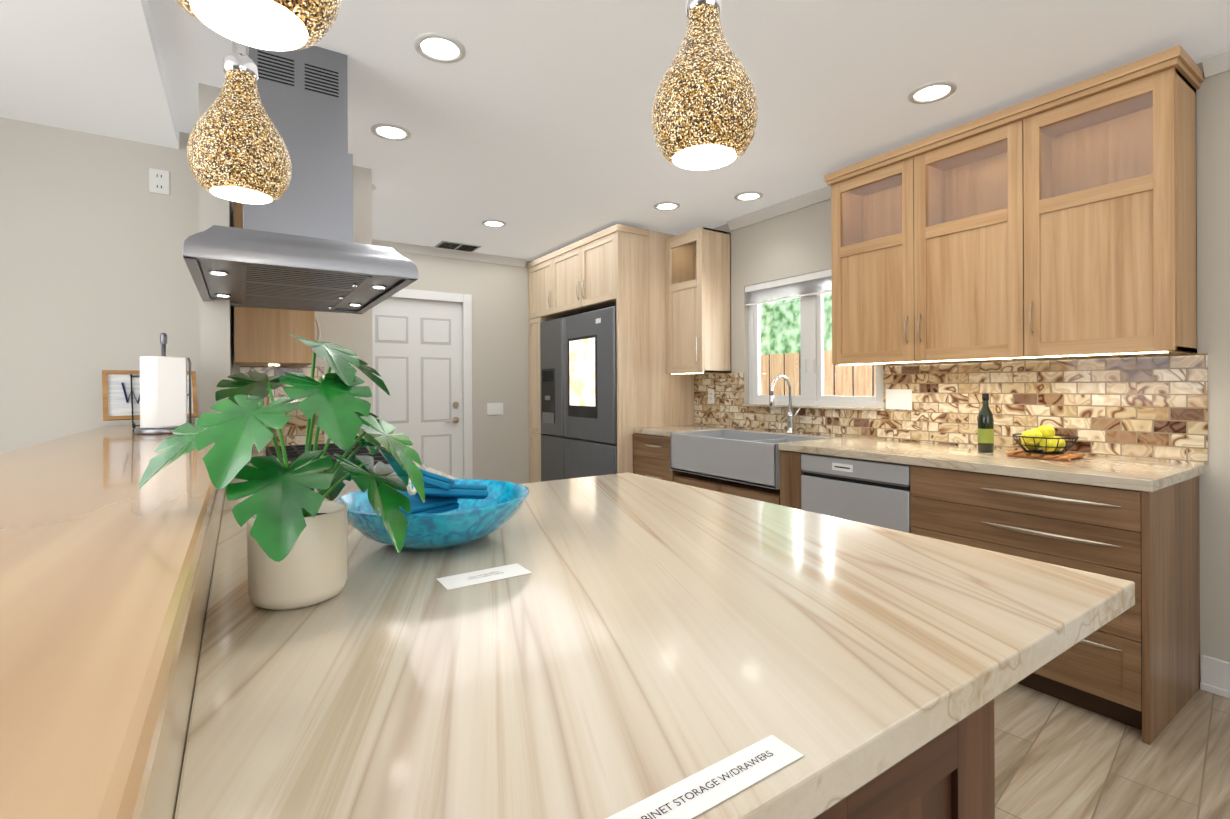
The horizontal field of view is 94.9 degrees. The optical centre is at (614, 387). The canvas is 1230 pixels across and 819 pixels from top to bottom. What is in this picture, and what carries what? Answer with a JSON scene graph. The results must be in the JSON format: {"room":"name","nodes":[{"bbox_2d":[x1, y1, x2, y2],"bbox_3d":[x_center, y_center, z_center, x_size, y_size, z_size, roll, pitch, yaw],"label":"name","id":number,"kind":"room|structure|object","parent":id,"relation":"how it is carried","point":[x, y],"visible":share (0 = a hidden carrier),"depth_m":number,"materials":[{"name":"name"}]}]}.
{"room":"kitchen","nodes":[
{"label":"kitchen","id":0,"kind":"room"},
{"bbox_2d":[0,117,372,453],"bbox_3d":[-3.636,-0.015,2.004,5.160,2.550,0.140,0,0,-33],"label":"wall","id":1,"kind":"structure","parent":0,"point":[96,278],"depth_m":2.67,"materials":[{"name":"white paint"}]},
{"bbox_2d":[149,168,169,194],"bbox_3d":[-2.274,-1.028,2.818,0.080,0.120,0.008,0,0,-33],"label":"outlet","id":2,"kind":"object","parent":1,"relation":"attached to","point":[159,183],"depth_m":2.82,"materials":[{"name":"white plastic"}]},
{"bbox_2d":[240,365,324,449],"bbox_3d":[-1.827,0.107,3.113,0.400,0.455,0.005,0,0,-33],"label":"tile backsplash","id":3,"kind":"structure","parent":1,"relation":"attached to","point":[294,430],"depth_m":3.13,"materials":[{"name":"tile"}]},
{"bbox_2d":[198,83,231,416],"bbox_3d":[-1.901,-0.560,2.697,0.105,1.479,0.620,0,0,-33],"label":"wall","id":4,"kind":"structure","parent":0,"point":[215,342],"depth_m":2.43,"materials":[{"name":"white paint"}]},
{"bbox_2d":[234,202,320,365],"bbox_3d":[-1.748,-0.532,2.921,0.366,0.838,0.400,0,0,-33],"label":"upper cabinet","id":5,"kind":"object","parent":4,"relation":"attached to","point":[262,336],"visible":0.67,"depth_m":2.74,"materials":[{"name":"brown wood"}]},
{"bbox_2d":[398,252,531,483],"bbox_3d":[-1.361,-0.032,5.607,2.610,2.550,0.140,0,0,-33],"label":"wall","id":6,"kind":"structure","parent":0,"point":[500,356],"depth_m":5.63,"materials":[{"name":"beige paint"}]},
{"bbox_2d":[372,297,462,478],"bbox_3d":[-1.851,0.209,5.224,0.905,2.058,0.097,0,0,-33],"label":"entry door","id":7,"kind":"structure","parent":6,"relation":"in","point":[417,355],"depth_m":5.27,"materials":[{"name":"white wood"}]},
{"bbox_2d":[390,289,472,478],"bbox_3d":[-1.872,0.173,5.257,1.060,2.144,0.157,0,0,-33],"label":"door frame","id":8,"kind":"structure","parent":6,"relation":"attached to","point":[465,300],"depth_m":5.45,"materials":[{"name":"white wood"}]},
{"bbox_2d":[372,239,526,266],"bbox_3d":[-1.654,-1.270,5.295,1.770,0.070,0.059,0,0,-33],"label":"crown molding","id":9,"kind":"structure","parent":6,"relation":"attached to","point":[399,247],"depth_m":5.35,"materials":[{"name":"white wood"}]},
{"bbox_2d":[487,403,502,414],"bbox_3d":[-1.194,0.212,5.628,0.170,0.120,0.008,0,0,-33],"label":"light switch","id":10,"kind":"object","parent":6,"relation":"attached to","point":[492,408],"depth_m":5.62,"materials":[{"name":"white plastic"}]},
{"bbox_2d":[0,0,1229,260],"bbox_3d":[-1.068,-1.317,0.864,8.200,0.210,8.800,0,0,-33],"label":"ceiling","id":11,"kind":"structure","parent":0,"point":[528,122],"depth_m":2.39,"materials":[{"name":"white paint"}]},
{"bbox_2d":[187,41,291,203],"bbox_3d":[-0.856,-0.871,1.291,0.200,0.864,0.200,0,0,-33],"label":"pendant light","id":12,"kind":"object","parent":11,"relation":"hanging from","point":[237,150],"visible":1,"depth_m":1.24,"materials":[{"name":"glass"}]},
{"bbox_2d":[176,0,341,51],"bbox_3d":[-0.440,-0.872,0.679,0.200,0.864,0.200,0,0,-33],"label":"pendant light","id":13,"kind":"object","parent":11,"relation":"hanging from","point":[280,25],"visible":1,"depth_m":0.69,"materials":[{"name":"metal"}]},
{"bbox_2d":[183,46,417,313],"bbox_3d":[-1.258,-0.833,2.236,0.650,0.939,1.100,0,0,-33],"label":"range hood","id":14,"kind":"object","parent":11,"relation":"hanging from","point":[294,247],"visible":0.96,"depth_m":2.10,"materials":[{"name":"silver metal"}]},
{"bbox_2d":[371,123,410,140],"bbox_3d":[-1.141,-1.300,2.878,0.189,0.007,0.189,0,0,18],"label":"recessed light","id":15,"kind":"object","parent":11,"relation":"in","point":[387,131],"depth_m":2.87,"materials":[{"name":"white"}]},
{"bbox_2d":[414,32,465,62],"bbox_3d":[-0.672,-1.302,2.169,0.189,0.007,0.189,0,0,18],"label":"recessed light","id":16,"kind":"object","parent":11,"relation":"in","point":[438,47],"depth_m":2.16,"materials":[{"name":"white"}]},
{"bbox_2d":[435,241,480,251],"bbox_3d":[-1.451,-1.300,5.214,0.360,0.010,0.240,0,0,-33],"label":"ceiling vent","id":17,"kind":"object","parent":11,"relation":"in","point":[457,246],"visible":1,"depth_m":5.19,"materials":[{"name":"grey metal"}]},
{"bbox_2d":[482,220,505,226],"bbox_3d":[-0.962,-1.303,4.494,0.189,0.007,0.189,0,0,-39],"label":"recessed light","id":18,"kind":"object","parent":11,"relation":"in","point":[490,223],"depth_m":4.49,"materials":[{"name":"white"}]},
{"bbox_2d":[654,202,679,210],"bbox_3d":[0.376,-1.310,4.084,0.189,0.007,0.189,0,0,-39],"label":"recessed light","id":19,"kind":"object","parent":11,"relation":"in","point":[663,206],"depth_m":4.08,"materials":[{"name":"white"}]},
{"bbox_2d":[651,0,757,169],"bbox_3d":[0.167,-0.871,1.068,0.200,0.874,0.200,0,0,-33],"label":"pendant light","id":20,"kind":"object","parent":11,"relation":"hanging from","point":[704,114],"visible":1,"depth_m":1.00,"materials":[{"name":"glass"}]},
{"bbox_2d":[735,191,762,200],"bbox_3d":[0.918,-1.312,3.879,0.189,0.007,0.189,0,0,-42],"label":"recessed light","id":21,"kind":"object","parent":11,"relation":"in","point":[750,195],"depth_m":3.87,"materials":[{"name":"white"}]},
{"bbox_2d":[908,81,956,103],"bbox_3d":[1.412,-1.313,2.516,0.189,0.007,0.189,0,0,-39],"label":"recessed light","id":22,"kind":"object","parent":11,"relation":"in","point":[935,91],"depth_m":2.51,"materials":[{"name":"white"}]},
{"bbox_2d":[706,62,1229,661],"bbox_3d":[2.058,-0.046,2.928,0.140,2.550,8.800,0,0,-33],"label":"wall","id":23,"kind":"structure","parent":0,"point":[796,242],"depth_m":2.29,"materials":[{"name":"beige paint"}]},
{"bbox_2d":[666,227,730,373],"bbox_3d":[0.662,-0.673,4.596,0.341,1.126,0.440,0,0,-33],"label":"upper cabinet","id":24,"kind":"object","parent":23,"relation":"attached to","point":[698,300],"visible":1,"depth_m":4.46,"materials":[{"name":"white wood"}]},
{"bbox_2d":[708,389,713,403],"bbox_3d":[0.798,0.073,4.690,0.007,0.120,0.070,0,0,-33],"label":"outlet","id":25,"kind":"object","parent":23,"relation":"attached to","point":[710,391],"depth_m":4.68,"materials":[{"name":"white plastic"}]},
{"bbox_2d":[726,186,830,230],"bbox_3d":[1.208,-1.283,4.021,0.059,0.070,1.104,0,0,-33],"label":"crown molding","id":26,"kind":"structure","parent":23,"relation":"attached to","point":[822,194],"depth_m":4.03,"materials":[{"name":"white wood"}]},
{"bbox_2d":[742,269,882,410],"bbox_3d":[1.349,-0.324,3.935,0.130,0.928,1.138,0,0,-33],"label":"window","id":27,"kind":"structure","parent":23,"relation":"in","point":[809,288],"depth_m":3.96,"materials":[{"name":"glass"},{"name":"white painted wood"}]},
{"bbox_2d":[886,389,911,409],"bbox_3d":[1.683,0.070,3.351,0.008,0.120,0.160,0,0,-33],"label":"outlet","id":28,"kind":"object","parent":23,"relation":"attached to","point":[901,399],"depth_m":3.34,"materials":[{"name":"white plastic"}]},
{"bbox_2d":[828,117,1003,365],"bbox_3d":[1.717,-0.689,3.029,0.308,1.097,1.059,0,0,-33],"label":"upper cabinet","id":29,"kind":"object","parent":23,"relation":"attached to","point":[917,235],"depth_m":2.98,"materials":[{"name":"brown wood"}]},
{"bbox_2d":[694,353,1207,464],"bbox_3d":[1.542,0.088,3.578,0.005,0.455,3.105,0,0,-33],"label":"tile backsplash","id":30,"kind":"structure","parent":23,"relation":"attached to","point":[1148,407],"depth_m":2.78,"materials":[{"name":"tile"}]},
{"bbox_2d":[1004,53,1203,359],"bbox_3d":[2.095,-0.690,2.457,0.308,1.097,0.561,0,0,-33],"label":"upper cabinet","id":31,"kind":"object","parent":23,"relation":"attached to","point":[1060,223],"depth_m":2.35,"materials":[{"name":"brown wood"}]},
{"bbox_2d":[1200,655,1229,698],"bbox_3d":[3.404,1.154,0.757,0.021,0.140,3.698,0,0,-33],"label":"baseboard","id":32,"kind":"structure","parent":23,"relation":"attached to","point":[1214,675],"depth_m":2.25,"materials":[{"name":"white wood"}]},
{"bbox_2d":[1202,47,1229,77],"bbox_3d":[3.380,-1.290,0.736,0.059,0.070,3.679,0,0,-33],"label":"crown molding","id":33,"kind":"structure","parent":23,"relation":"attached to","point":[1216,63],"depth_m":2.24,"materials":[{"name":"white wood"}]},
{"bbox_2d":[994,683,1229,818],"bbox_3d":[-1.054,1.298,0.868,8.200,0.100,8.800,0,0,-33],"label":"floor","id":34,"kind":"structure","parent":0,"point":[1056,758],"depth_m":1.85,"materials":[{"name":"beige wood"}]},
{"bbox_2d":[540,306,616,481],"bbox_3d":[-0.057,0.294,5.231,0.774,1.884,1.340,0,0,-33],"label":"refrigerator","id":35,"kind":"object","parent":34,"relation":"on","point":[578,372],"visible":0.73,"depth_m":4.93,"materials":[{"name":"black metal"}]},
{"bbox_2d":[527,224,693,482],"bbox_3d":[-0.112,-0.024,5.341,0.816,2.519,1.678,0,0,-33],"label":"surround","id":36,"kind":"object","parent":34,"relation":"on","point":[621,268],"visible":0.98,"depth_m":4.66,"materials":[{"name":"beige wood"}]},
{"bbox_2d":[633,433,685,480],"bbox_3d":[0.573,0.797,4.453,0.658,0.872,0.572,0,0,-33],"label":"base cabinet","id":37,"kind":"object","parent":34,"relation":"on","point":[651,453],"depth_m":4.30,"materials":[{"name":"brown wood"}]},
{"bbox_2d":[670,430,828,488],"bbox_3d":[0.889,0.457,3.815,0.538,0.263,0.968,0,0,-33],"label":"sink","id":38,"kind":"object","parent":37,"relation":"in","point":[750,458],"visible":0.65,"depth_m":3.67,"materials":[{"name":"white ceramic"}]},
{"bbox_2d":[669,473,728,490],"bbox_3d":[0.848,0.933,4.039,0.658,0.599,0.540,0,0,-33],"label":"base cabinet","id":39,"kind":"object","parent":34,"relation":"on","point":[695,480],"depth_m":3.95,"materials":[{"name":"brown wood"}]},
{"bbox_2d":[713,473,800,509],"bbox_3d":[1.081,0.932,3.687,0.658,0.599,0.540,0,0,-33],"label":"base cabinet","id":40,"kind":"object","parent":34,"relation":"on","point":[789,493],"depth_m":3.34,"materials":[{"name":"brown wood"}]},
{"bbox_2d":[814,699,994,818],"bbox_3d":[-0.210,0.806,1.154,0.888,0.872,1.443,0,0,-33],"label":"base cabinet","id":41,"kind":"object","parent":34,"relation":"on","point":[949,773],"depth_m":0.66,"materials":[{"name":"brown wood"}]},
{"bbox_2d":[153,449,1134,818],"bbox_3d":[-0.587,0.298,1.957,1.308,0.144,3.299,0,0,-33],"label":"countertop","id":42,"kind":"structure","parent":41,"relation":"on","point":[631,639],"depth_m":0.69,"materials":[{"name":"stone"}]},
{"bbox_2d":[139,333,424,609],"bbox_3d":[-0.501,0.124,0.886,0.380,0.412,0.382,0,0,-33],"label":"potted plant","id":43,"kind":"object","parent":42,"relation":"on","point":[296,541],"visible":1,"depth_m":0.82,"materials":[{"name":"green plant"}]},
{"bbox_2d":[266,442,426,479],"bbox_3d":[-1.198,0.304,2.417,0.530,0.056,0.900,0,0,-33],"label":"cooktop","id":44,"kind":"object","parent":42,"relation":"in","point":[293,452],"visible":0.23,"depth_m":2.44,"materials":[{"name":"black metal"}]},
{"bbox_2d":[335,479,528,549],"bbox_3d":[-0.387,0.280,1.227,0.398,0.098,0.398,0,0,-33],"label":"bowl","id":45,"kind":"object","parent":42,"relation":"on","point":[467,521],"visible":0.75,"depth_m":1.10,"materials":[{"name":"blue glass"}]},
{"bbox_2d":[399,464,488,513],"bbox_3d":[-0.400,0.215,1.244,0.228,0.116,0.189,0,0,-33],"label":"napkins","id":46,"kind":"object","parent":45,"relation":"in","point":[443,494],"visible":0.58,"depth_m":1.20,"materials":[{"name":"blue fabric"}]},
{"bbox_2d":[436,563,531,589],"bbox_3d":[-0.227,0.328,0.985,0.150,0.001,0.065,0,0,-33],"label":"label card","id":47,"kind":"object","parent":42,"relation":"on","point":[462,580],"visible":1,"depth_m":0.98,"materials":[{"name":"white paper"}]},
{"bbox_2d":[606,735,803,818],"bbox_3d":[0.060,0.328,0.452,0.235,0.001,0.036,0,0,-33],"label":"label card","id":48,"kind":"object","parent":42,"relation":"on","point":[784,754],"visible":1,"depth_m":0.47,"materials":[{"name":"white paper"}]},
{"bbox_2d":[641,751,772,818],"bbox_3d":[0.060,0.327,0.452,0.191,0.001,0.007,0,0,-33],"label":"lettering","id":49,"kind":"object","parent":48,"relation":"on","point":[706,786],"visible":1,"depth_m":0.46,"materials":[{"name":"black"}]},
{"bbox_2d":[910,465,1199,744],"bbox_3d":[1.883,0.793,2.471,0.659,0.872,0.835,0,0,-33],"label":"base cabinet","id":50,"kind":"object","parent":34,"relation":"on","point":[1137,665],"depth_m":2.12,"materials":[{"name":"brown wood"}]},
{"bbox_2d":[801,453,911,532],"bbox_3d":[1.453,0.745,3.057,0.596,0.764,0.609,0,0,-33],"label":"dishwasher","id":51,"kind":"object","parent":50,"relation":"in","point":[872,492],"visible":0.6,"depth_m":2.86,"materials":[{"name":"silver metal"}]},
{"bbox_2d":[634,425,1203,491],"bbox_3d":[1.260,0.338,3.399,0.675,0.040,3.092,0,0,-33],"label":"countertop","id":52,"kind":"structure","parent":50,"relation":"on","point":[1138,475],"depth_m":2.46,"materials":[{"name":"stone"}]},
{"bbox_2d":[769,375,800,432],"bbox_3d":[1.161,0.115,3.864,0.238,0.406,0.109,0,0,-33],"label":"faucet","id":53,"kind":"object","parent":52,"relation":"on","point":[790,421],"visible":0.98,"depth_m":3.91,"materials":[{"name":"silver metal"}]},
{"bbox_2d":[977,393,993,452],"bbox_3d":[1.818,0.172,2.769,0.068,0.287,0.068,0,0,-33],"label":"wine bottle","id":54,"kind":"object","parent":52,"relation":"on","point":[985,430],"visible":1,"depth_m":2.75,"materials":[{"name":"green glass"}]},
{"bbox_2d":[1005,449,1084,460],"bbox_3d":[1.940,0.305,2.549,0.200,0.020,0.234,0,0,-33],"label":"trivet","id":55,"kind":"object","parent":52,"relation":"on","point":[1066,456],"visible":0.73,"depth_m":2.49,"materials":[{"name":"orange wood"}]},
{"bbox_2d":[1012,433,1078,453],"bbox_3d":[1.939,0.255,2.549,0.241,0.077,0.241,0,0,-33],"label":"wire fruit basket","id":56,"kind":"object","parent":55,"relation":"on","point":[1036,451],"visible":0.81,"depth_m":2.51,"materials":[{"name":"black metal"}]},
{"bbox_2d":[1020,425,1065,451],"bbox_3d":[1.934,0.227,2.558,0.179,0.119,0.152,0,0,-33],"label":"lemons","id":57,"kind":"object","parent":56,"relation":"in","point":[1047,431],"visible":0.94,"depth_m":2.51,"materials":[{"name":"yellow food"}]},
{"bbox_3d":[-0.573,0.736,0.407,0.380,1.019,5.899,0,0,-33],"label":"wall","id":58,"kind":"structure","parent":0,"visible":0},
{"bbox_2d":[0,423,220,818],"bbox_3d":[-0.596,0.201,0.363,0.520,0.050,5.949,0,0,-33],"label":"bar","id":59,"kind":"object","parent":58,"relation":"on","point":[103,557],"visible":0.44,"depth_m":0.44,"materials":[{"name":"brown wood"}]},
{"bbox_2d":[102,370,197,428],"bbox_3d":[-2.096,0.051,2.550,0.340,0.256,0.210,0,0,-33],"label":"welcome sign","id":60,"kind":"object","parent":59,"relation":"on","point":[121,394],"visible":0.44,"depth_m":2.50,"materials":[{"name":"brown wood"}]},
{"bbox_2d":[134,333,191,434],"bbox_3d":[-1.791,-0.019,2.241,0.180,0.397,0.180,0,0,-33],"label":"paper towel holder","id":61,"kind":"object","parent":59,"relation":"on","point":[163,393],"visible":0.9,"depth_m":2.18,"materials":[{"name":"white paper"}]},
{"label":"outside","id":62,"kind":"structure","parent":0,"visible":0},
{"bbox_2d":[760,285,882,407],"bbox_3d":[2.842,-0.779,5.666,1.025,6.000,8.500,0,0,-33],"label":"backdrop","id":63,"kind":"structure","parent":62,"point":[836,392],"depth_m":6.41,"materials":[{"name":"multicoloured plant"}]}
]}

